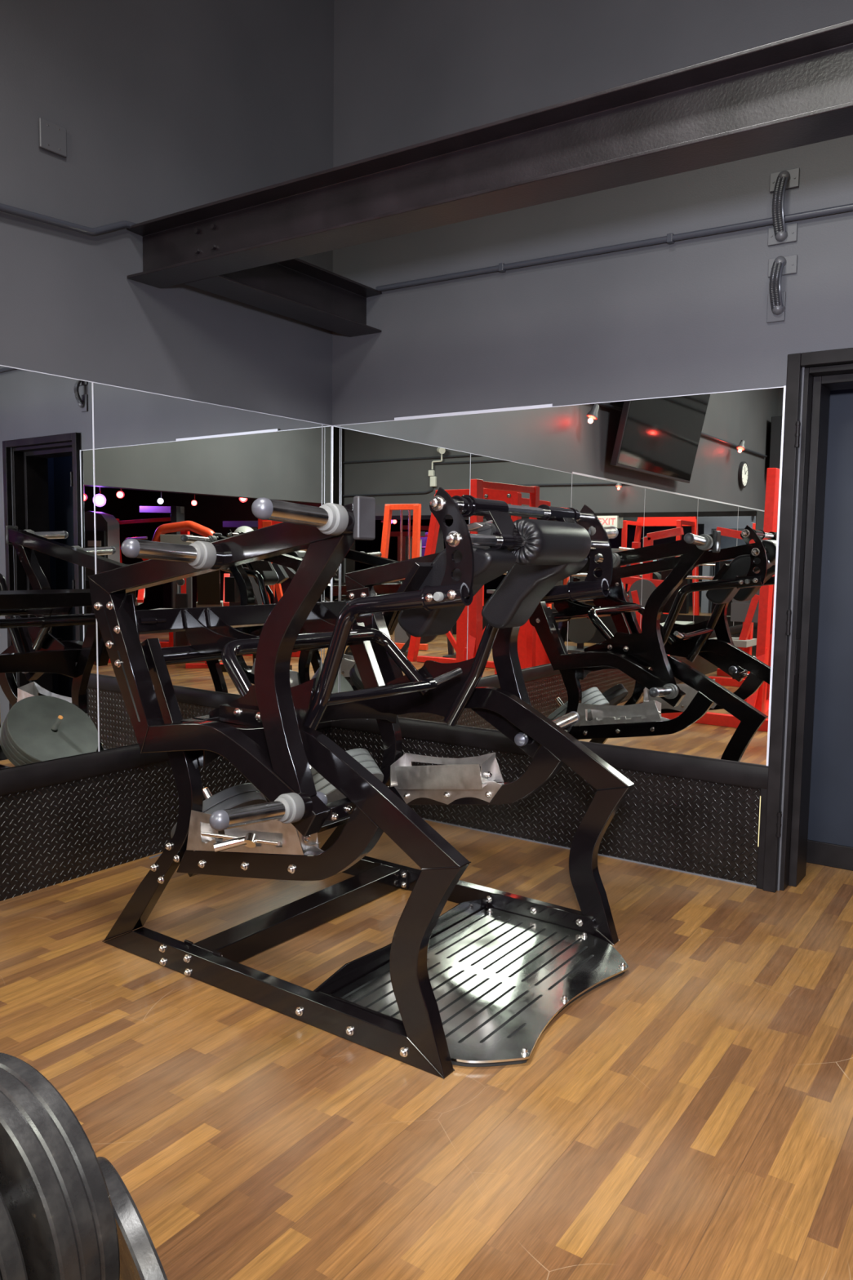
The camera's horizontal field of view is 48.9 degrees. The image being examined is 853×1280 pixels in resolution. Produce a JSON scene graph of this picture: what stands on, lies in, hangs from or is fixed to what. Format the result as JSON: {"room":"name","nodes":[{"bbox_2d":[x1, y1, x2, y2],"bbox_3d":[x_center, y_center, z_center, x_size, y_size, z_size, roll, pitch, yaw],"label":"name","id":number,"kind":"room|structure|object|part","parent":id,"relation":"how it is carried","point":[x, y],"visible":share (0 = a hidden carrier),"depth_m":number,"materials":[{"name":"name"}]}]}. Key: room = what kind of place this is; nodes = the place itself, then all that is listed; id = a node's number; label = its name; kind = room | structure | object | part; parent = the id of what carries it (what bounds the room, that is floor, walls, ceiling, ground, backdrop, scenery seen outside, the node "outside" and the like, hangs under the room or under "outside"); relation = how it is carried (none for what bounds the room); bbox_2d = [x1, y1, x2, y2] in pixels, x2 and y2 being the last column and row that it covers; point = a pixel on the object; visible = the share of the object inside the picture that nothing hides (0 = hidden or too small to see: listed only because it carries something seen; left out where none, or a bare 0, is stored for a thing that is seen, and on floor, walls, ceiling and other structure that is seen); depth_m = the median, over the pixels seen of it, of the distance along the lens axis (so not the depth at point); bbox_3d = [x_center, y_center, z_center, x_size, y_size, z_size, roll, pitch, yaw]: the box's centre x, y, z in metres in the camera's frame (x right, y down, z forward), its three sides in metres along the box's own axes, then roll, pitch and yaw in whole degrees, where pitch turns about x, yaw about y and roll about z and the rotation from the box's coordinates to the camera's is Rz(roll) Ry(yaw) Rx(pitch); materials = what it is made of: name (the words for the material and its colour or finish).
{"room":"gym","nodes":[
{"label":"gym","id":0,"kind":"room"},
{"bbox_2d":[0,0,333,769],"bbox_3d":[-3.459,-0.979,0.879,0.244,4.300,9.920,4,6,35],"label":"wall","id":1,"kind":"structure","parent":0,"point":[164,107],"depth_m":3.85,"materials":[{"name":"grey paint"}]},
{"bbox_2d":[0,365,98,769],"bbox_3d":[-1.779,-0.228,3.099,0.005,1.467,1.576,4,6,35],"label":"mirror","id":2,"kind":"object","parent":1,"relation":"attached to","point":[49,706],"visible":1,"depth_m":3.56,"materials":[{"name":"silver glass"}]},
{"bbox_2d":[38,117,66,157],"bbox_3d":[-1.383,-1.858,3.472,0.014,0.106,0.111,4,6,35],"label":"blank wall plate","id":3,"kind":"object","parent":1,"relation":"attached to","point":[51,136],"visible":1,"depth_m":3.47,"materials":[{"name":"grey plastic"}]},
{"bbox_2d":[0,203,136,235],"bbox_3d":[-3.465,-1.396,0.567,0.027,0.200,7.961,4,6,35],"label":"conduit","id":4,"kind":"object","parent":1,"relation":"attached to","point":[5,208],"visible":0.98,"depth_m":3.51,"materials":[{"name":"grey metal"}]},
{"bbox_2d":[0,726,330,901],"bbox_3d":[-3.359,0.967,1.010,0.010,0.405,9.800,4,6,35],"label":"wall panel","id":5,"kind":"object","parent":1,"relation":"attached to","point":[51,835],"depth_m":3.79,"materials":[{"name":"black metal"}]},
{"bbox_2d":[0,721,331,795],"bbox_3d":[-3.342,0.723,0.979,0.016,0.096,9.800,4,6,35],"label":"trim","id":6,"kind":"structure","parent":1,"relation":"attached to","point":[28,777],"depth_m":3.70,"materials":[{"name":"black paint"}]},
{"bbox_2d":[0,364,332,751],"bbox_3d":[-3.284,-0.068,0.996,0.007,1.481,9.602,4,6,35],"label":"mirror frame","id":7,"kind":"object","parent":1,"relation":"attached to","point":[0,365],"visible":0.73,"depth_m":3.77,"materials":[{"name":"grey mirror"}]},
{"bbox_2d":[93,382,331,751],"bbox_3d":[-0.908,-0.324,4.314,0.005,1.467,1.412,4,6,35],"label":"mirror","id":8,"kind":"object","parent":1,"relation":"attached to","point":[168,469],"visible":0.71,"depth_m":4.14,"materials":[{"name":"silver glass"}]},
{"bbox_2d":[320,426,322,670],"bbox_3d":[-0.540,-0.364,4.826,0.006,1.467,0.004,4,6,35],"label":"mirror bevel left trim","id":9,"kind":"object","parent":8,"relation":"attached to","point":[322,426],"visible":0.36,"depth_m":4.78,"materials":[{"name":"silver metal"}]},
{"bbox_2d":[126,19,852,288],"bbox_3d":[1.925,-1.334,1.756,7.450,0.202,0.170,4,6,34],"label":"steel beam","id":10,"kind":"structure","parent":1,"relation":"attached to","point":[794,91],"depth_m":2.81,"materials":[{"name":"black metal"}]},
{"bbox_2d":[183,257,382,337],"bbox_3d":[-0.607,-1.581,4.218,0.200,0.194,1.085,4,6,34],"label":"steel beam","id":11,"kind":"structure","parent":10,"relation":"attached to","point":[297,289],"depth_m":4.25,"materials":[{"name":"black metal"}]},
{"bbox_2d":[0,820,852,1279],"bbox_3d":[3.452,1.534,-1.766,15.800,0.050,13.600,4,6,34],"label":"floor","id":12,"kind":"structure","parent":0,"point":[688,1115],"depth_m":2.27,"materials":[{"name":"laminate"}]},
{"bbox_2d":[97,1156,167,1279],"bbox_3d":[-0.431,0.979,1.404,0.108,0.396,0.400,-3,6,-35],"label":"weight plate","id":13,"kind":"object","parent":12,"relation":"on","point":[140,1260],"visible":0.62,"depth_m":1.30,"materials":[{"name":"black metal"}]},
{"bbox_2d":[87,487,635,1079],"bbox_3d":[-0.146,0.290,3.070,1.523,1.475,1.880,4,6,35],"label":"machine","id":14,"kind":"object","parent":12,"relation":"on","point":[477,983],"visible":1,"depth_m":2.80,"materials":[{"name":"black metal"}]},
{"bbox_3d":[-0.879,0.507,2.983,0.450,1.031,0.044,4,6,35],"label":"post","id":15,"kind":"part","parent":14,"relation":"part of","materials":[{"name":"black metal"}]},
{"bbox_3d":[-0.697,-0.025,3.029,0.240,0.140,0.008,4,6,35],"label":"gusset plate","id":16,"kind":"part","parent":14,"relation":"part of","materials":[{"name":"black metal"}]},
{"bbox_2d":[170,782,259,838],"bbox_3d":[-0.707,0.592,3.174,0.260,0.244,0.329,5,7,41],"label":"weight plate","id":17,"kind":"object","parent":14,"relation":"on","point":[231,792],"visible":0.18,"depth_m":3.05,"materials":[{"name":"rubber"}]},
{"bbox_3d":[-0.639,-0.032,3.110,0.240,0.140,0.008,4,6,35],"label":"gusset plate","id":18,"kind":"part","parent":14,"relation":"part of","materials":[{"name":"black metal"}]},
{"bbox_2d":[203,791,266,839],"bbox_3d":[-0.689,0.618,3.163,0.260,0.244,0.329,5,7,41],"label":"weight plate","id":19,"kind":"object","parent":14,"relation":"on","point":[253,797],"visible":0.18,"depth_m":3.07,"materials":[{"name":"rubber"}]},
{"bbox_3d":[-0.541,0.572,2.663,0.126,0.051,0.044,0,5,-9],"label":"pin handle","id":20,"kind":"part","parent":14,"relation":"part of","materials":[{"name":"silver metal"}]},
{"bbox_3d":[-0.538,0.571,2.700,0.314,0.042,0.012,4,6,35],"label":"tray rod","id":21,"kind":"part","parent":14,"relation":"part of","materials":[{"name":"silver metal"}]},
{"bbox_2d":[186,809,304,854],"bbox_3d":[-0.532,0.562,2.708,0.482,0.183,0.004,4,6,35],"label":"tray","id":22,"kind":"object","parent":14,"relation":"on","point":[291,844],"depth_m":2.67,"materials":[{"name":"metal"}]},
{"bbox_3d":[-0.489,0.223,2.759,0.432,0.261,0.010,4,6,35],"label":"yoke plate","id":23,"kind":"part","parent":14,"relation":"part of","materials":[{"name":"black metal"}]},
{"bbox_3d":[-0.506,1.014,2.758,1.381,0.078,0.046,4,6,35],"label":"rail","id":24,"kind":"part","parent":14,"relation":"part of","materials":[{"name":"black metal"}]},
{"bbox_3d":[-0.436,0.575,2.673,0.790,0.332,0.046,4,6,35],"label":"arm","id":25,"kind":"part","parent":14,"relation":"part of"},
{"bbox_2d":[310,767,318,776],"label":"weight plate","id":26,"kind":"object","parent":14,"relation":"on","point":[313,771],"depth_m":3.39,"materials":[{"name":"grey rubber"}]},
{"bbox_2d":[312,773,324,784],"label":"weight plate","id":27,"kind":"object","parent":14,"relation":"on","point":[317,777],"depth_m":3.38,"materials":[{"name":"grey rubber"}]},
{"bbox_3d":[-0.371,-0.061,3.486,0.240,0.140,0.008,4,6,35],"label":"gusset plate","id":28,"kind":"part","parent":14,"relation":"part of","materials":[{"name":"black metal"}]},
{"bbox_2d":[314,777,330,791],"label":"weight plate","id":29,"kind":"object","parent":14,"relation":"on","point":[322,784],"depth_m":3.37,"materials":[{"name":"grey rubber"}]},
{"bbox_3d":[-0.319,0.394,2.576,1.020,0.306,0.046,4,6,35],"label":"arm","id":30,"kind":"part","parent":14,"relation":"part of"},
{"bbox_3d":[-0.325,0.107,3.182,0.250,0.247,0.884,4,6,35],"label":"handle frame","id":31,"kind":"part","parent":14,"relation":"part of","materials":[{"name":"black metal"}]},
{"bbox_2d":[318,783,346,803],"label":"weight plate","id":32,"kind":"object","parent":14,"relation":"on","point":[331,793],"depth_m":3.40,"materials":[{"name":"grey rubber"}]},
{"bbox_3d":[-0.313,-0.068,3.567,0.240,0.140,0.008,4,6,35],"label":"gusset plate","id":33,"kind":"part","parent":14,"relation":"part of","materials":[{"name":"black metal"}]},
{"bbox_2d":[345,748,370,756],"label":"weight plate","id":34,"kind":"object","parent":14,"relation":"on","point":[354,752],"depth_m":3.51,"materials":[{"name":"grey metal"}]},
{"bbox_3d":[-0.291,0.441,3.810,0.450,1.031,0.044,4,6,35],"label":"post","id":35,"kind":"part","parent":14,"relation":"part of","materials":[{"name":"black metal"}]},
{"bbox_2d":[352,754,375,762],"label":"weight plate","id":36,"kind":"object","parent":14,"relation":"on","point":[363,757],"depth_m":3.51,"materials":[{"name":"grey metal"}]},
{"bbox_2d":[359,760,379,768],"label":"weight plate","id":37,"kind":"object","parent":14,"relation":"on","point":[366,764],"depth_m":3.51,"materials":[{"name":"grey rubber"}]},
{"bbox_2d":[365,767,383,782],"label":"weight plate","id":38,"kind":"object","parent":14,"relation":"on","point":[375,771],"depth_m":3.53,"materials":[{"name":"grey rubber"}]},
{"bbox_3d":[-0.134,0.159,2.883,0.033,0.043,0.541,4,6,35],"label":"release handle","id":39,"kind":"part","parent":14,"relation":"part of","materials":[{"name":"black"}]},
{"bbox_3d":[-0.058,0.984,3.060,0.008,0.076,0.956,4,6,35],"label":"kick plate","id":40,"kind":"part","parent":14,"relation":"part of","materials":[{"name":"black metal"}]},
{"bbox_3d":[0.004,0.816,2.379,0.214,0.549,0.045,4,6,35],"label":"leg","id":41,"kind":"part","parent":14,"relation":"part of","materials":[{"name":"black metal"}]},
{"bbox_3d":[0.028,0.165,3.485,0.432,0.261,0.010,4,6,35],"label":"yoke plate","id":42,"kind":"part","parent":14,"relation":"part of","materials":[{"name":"black metal"}]},
{"bbox_3d":[0.063,-0.247,2.368,0.133,0.275,0.009,4,6,35],"label":"crescent plate","id":43,"kind":"part","parent":14,"relation":"part of","materials":[{"name":"black metal"}]},
{"bbox_2d":[403,752,504,782],"bbox_3d":[0.087,0.493,3.577,0.482,0.183,0.003,4,6,35],"label":"tray","id":44,"kind":"object","parent":14,"relation":"on","point":[497,776],"depth_m":3.55,"materials":[{"name":"silver metal"}]},
{"bbox_3d":[0.152,0.510,3.499,0.790,0.332,0.046,4,6,35],"label":"arm","id":45,"kind":"part","parent":14,"relation":"part of"},
{"bbox_3d":[0.140,-0.301,2.501,0.057,0.023,0.055,4,6,35],"label":"latch lever","id":46,"kind":"part","parent":14,"relation":"part of","materials":[{"name":"silver metal"}]},
{"bbox_3d":[0.207,1.032,2.875,0.630,0.006,0.948,4,6,35],"label":"foot plate","id":47,"kind":"part","parent":14,"relation":"part of","materials":[{"name":"metal"}]},
{"bbox_3d":[0.082,0.949,3.584,1.381,0.078,0.046,4,6,35],"label":"rail","id":48,"kind":"part","parent":14,"relation":"part of","materials":[{"name":"black metal"}]},
{"bbox_3d":[0.202,1.043,2.880,0.620,0.014,0.934,4,6,35],"label":"foot plate","id":49,"kind":"part","parent":14,"relation":"part of","materials":[{"name":"silver metal"}]},
{"bbox_3d":[0.209,-0.314,2.577,0.079,0.103,0.100,4,6,35],"label":"strap plate","id":50,"kind":"part","parent":14,"relation":"part of","materials":[{"name":"black metal"}]},
{"bbox_3d":[0.272,-0.373,2.720,0.031,0.031,0.826,4,6,35],"label":"rod","id":51,"kind":"part","parent":14,"relation":"part of","materials":[{"name":"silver metal"}]},
{"bbox_3d":[0.312,-0.281,2.698,0.031,0.031,0.826,4,6,35],"label":"rod","id":52,"kind":"part","parent":14,"relation":"part of","materials":[{"name":"silver metal"}]},
{"bbox_3d":[0.269,0.329,3.402,1.020,0.306,0.046,4,6,35],"label":"arm","id":53,"kind":"part","parent":14,"relation":"part of"},
{"bbox_3d":[0.453,-0.341,2.920,0.079,0.103,0.075,4,6,35],"label":"strap plate","id":54,"kind":"part","parent":14,"relation":"part of","materials":[{"name":"black metal"}]},
{"bbox_3d":[0.543,-0.301,3.042,0.133,0.275,0.009,4,6,35],"label":"crescent plate","id":55,"kind":"part","parent":14,"relation":"part of","materials":[{"name":"black metal"}]},
{"bbox_3d":[0.592,0.751,3.205,0.214,0.549,0.045,4,6,35],"label":"leg","id":56,"kind":"part","parent":14,"relation":"part of","materials":[{"name":"black metal"}]},
{"bbox_3d":[-0.798,0.892,1.144,0.500,0.600,0.710,4,6,34],"label":"plate rack","id":57,"kind":"object","parent":12,"relation":"on","visible":0},
{"bbox_2d":[0,1192,27,1279],"bbox_3d":[-0.689,0.861,1.301,0.444,0.444,0.030,4,6,34],"label":"weight plate","id":58,"kind":"object","parent":57,"relation":"on","point":[12,1267],"visible":1,"depth_m":1.19,"materials":[{"name":"black metal"}]},
{"bbox_2d":[0,1090,81,1279],"bbox_3d":[-0.649,0.852,1.358,0.450,0.450,0.030,4,6,34],"label":"weight plate","id":59,"kind":"object","parent":57,"relation":"on","point":[31,1191],"visible":0.73,"depth_m":1.25,"materials":[{"name":"black metal"}]},
{"bbox_2d":[0,1067,101,1279],"bbox_3d":[-0.632,0.851,1.383,0.450,0.450,0.030,4,6,34],"label":"weight plate","id":60,"kind":"object","parent":57,"relation":"on","point":[63,1162],"visible":0.33,"depth_m":1.27,"materials":[{"name":"black metal"}]},
{"bbox_2d":[0,1052,119,1279],"bbox_3d":[-0.616,0.849,1.408,0.450,0.450,0.030,4,6,34],"label":"weight plate","id":61,"kind":"object","parent":57,"relation":"on","point":[71,1130],"visible":0.21,"depth_m":1.30,"materials":[{"name":"black metal"}]},
{"bbox_2d":[332,0,852,890],"bbox_3d":[2.536,-1.073,2.861,7.800,4.300,0.134,4,6,34],"label":"wall","id":62,"kind":"structure","parent":0,"point":[685,317],"depth_m":4.02,"materials":[{"name":"grey paint"}]},
{"bbox_2d":[149,817,756,887],"bbox_3d":[0.081,0.959,3.877,2.250,0.006,1.197,4,6,34],"label":"trim","id":63,"kind":"structure","parent":62,"relation":"attached to","point":[569,848],"depth_m":4.08,"materials":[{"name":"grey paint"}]},
{"bbox_2d":[330,726,760,885],"bbox_3d":[0.410,0.720,4.364,2.222,0.405,0.010,4,6,34],"label":"wall panel","id":64,"kind":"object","parent":62,"relation":"attached to","point":[704,828],"depth_m":4.03,"materials":[{"name":"black metal"}]},
{"bbox_2d":[331,716,768,789],"bbox_3d":[0.421,0.477,4.329,2.250,0.096,0.032,4,6,34],"label":"trim","id":65,"kind":"structure","parent":62,"relation":"attached to","point":[686,766],"depth_m":4.02,"materials":[{"name":"black paint"}]},
{"bbox_2d":[331,387,783,765],"bbox_3d":[0.431,-0.301,4.265,2.234,1.467,0.004,4,6,34],"label":"mirror","id":66,"kind":"object","parent":62,"relation":"attached to","point":[676,658],"visible":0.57,"depth_m":3.98,"materials":[{"name":"silver glass"}]},
{"bbox_2d":[337,425,340,692],"bbox_3d":[-0.451,-0.366,4.860,0.004,1.467,0.006,4,6,34],"label":"mirror bevel right trim","id":67,"kind":"object","parent":66,"relation":"attached to","point":[340,425],"visible":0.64,"depth_m":4.82,"materials":[{"name":"silver metal"}]},
{"bbox_2d":[332,385,786,765],"bbox_3d":[0.432,-0.308,4.264,2.244,1.480,0.009,4,6,34],"label":"mirror frame","id":68,"kind":"object","parent":62,"relation":"attached to","point":[544,406],"visible":1,"depth_m":3.68,"materials":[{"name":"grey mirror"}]},
{"bbox_2d":[375,203,852,291],"bbox_3d":[1.000,-1.608,3.750,3.000,0.055,0.030,4,6,34],"label":"conduit","id":69,"kind":"object","parent":62,"relation":"attached to","point":[669,238],"visible":1,"depth_m":3.86,"materials":[{"name":"grey metal"}]},
{"bbox_2d":[756,788,767,888],"bbox_3d":[1.337,0.789,3.729,0.031,0.405,0.026,4,6,34],"label":"board","id":70,"kind":"object","parent":62,"relation":"attached to","point":[763,797],"visible":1,"depth_m":3.72,"materials":[{"name":"black paint"}]},
{"bbox_2d":[766,254,797,323],"bbox_3d":[1.331,-1.329,3.536,0.104,0.237,0.069,4,6,34],"label":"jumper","id":71,"kind":"object","parent":62,"relation":"attached to","point":[779,266],"visible":1,"depth_m":3.54,"materials":[{"name":"grey"}]},
{"bbox_3d":[1.333,-1.267,3.575,0.065,0.108,0.010,4,6,34],"label":"wall plate","id":72,"kind":"part","parent":71,"relation":"part of","materials":[{"name":"grey"}]},
{"bbox_3d":[1.349,-1.415,3.553,0.104,0.067,0.010,4,6,34],"label":"wall plate","id":73,"kind":"part","parent":71,"relation":"part of","materials":[{"name":"grey metal"}]},
{"bbox_2d":[768,167,799,245],"bbox_3d":[1.329,-1.629,3.513,0.107,0.265,0.069,4,6,34],"label":"jumper","id":74,"kind":"object","parent":62,"relation":"attached to","point":[781,233],"visible":1,"depth_m":3.51,"materials":[{"name":"grey metal"}]},
{"bbox_3d":[1.345,-1.532,3.546,0.105,0.066,0.010,4,6,34],"label":"wall plate","id":75,"kind":"part","parent":74,"relation":"part of","materials":[{"name":"grey"}]},
{"bbox_3d":[1.347,-1.729,3.529,0.105,0.068,0.010,4,6,34],"label":"wall plate","id":76,"kind":"part","parent":74,"relation":"part of","materials":[{"name":"grey metal"}]},
{"bbox_2d":[763,347,852,892],"bbox_3d":[1.801,-0.023,3.489,0.910,2.078,0.303,4,6,34],"label":"door frame","id":77,"kind":"structure","parent":62,"relation":"in","point":[805,639],"depth_m":3.65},
{"bbox_3d":[1.450,0.066,3.667,0.003,0.140,0.065,4,6,34],"label":"strike plate","id":78,"kind":"part","parent":77,"relation":"part of","materials":[{"name":"black metal"}]},
{"bbox_2d":[791,373,852,847],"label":"door","id":79,"kind":"structure","parent":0,"point":[831,793],"depth_m":3.96,"materials":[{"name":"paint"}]},
{"bbox_2d":[789,839,852,871],"bbox_3d":[1.890,0.933,3.913,1.400,0.100,0.012,4,6,34],"label":"baseboard","id":80,"kind":"structure","parent":79,"relation":"attached to","point":[821,853],"depth_m":4.02,"materials":[{"name":"black"}]}
]}

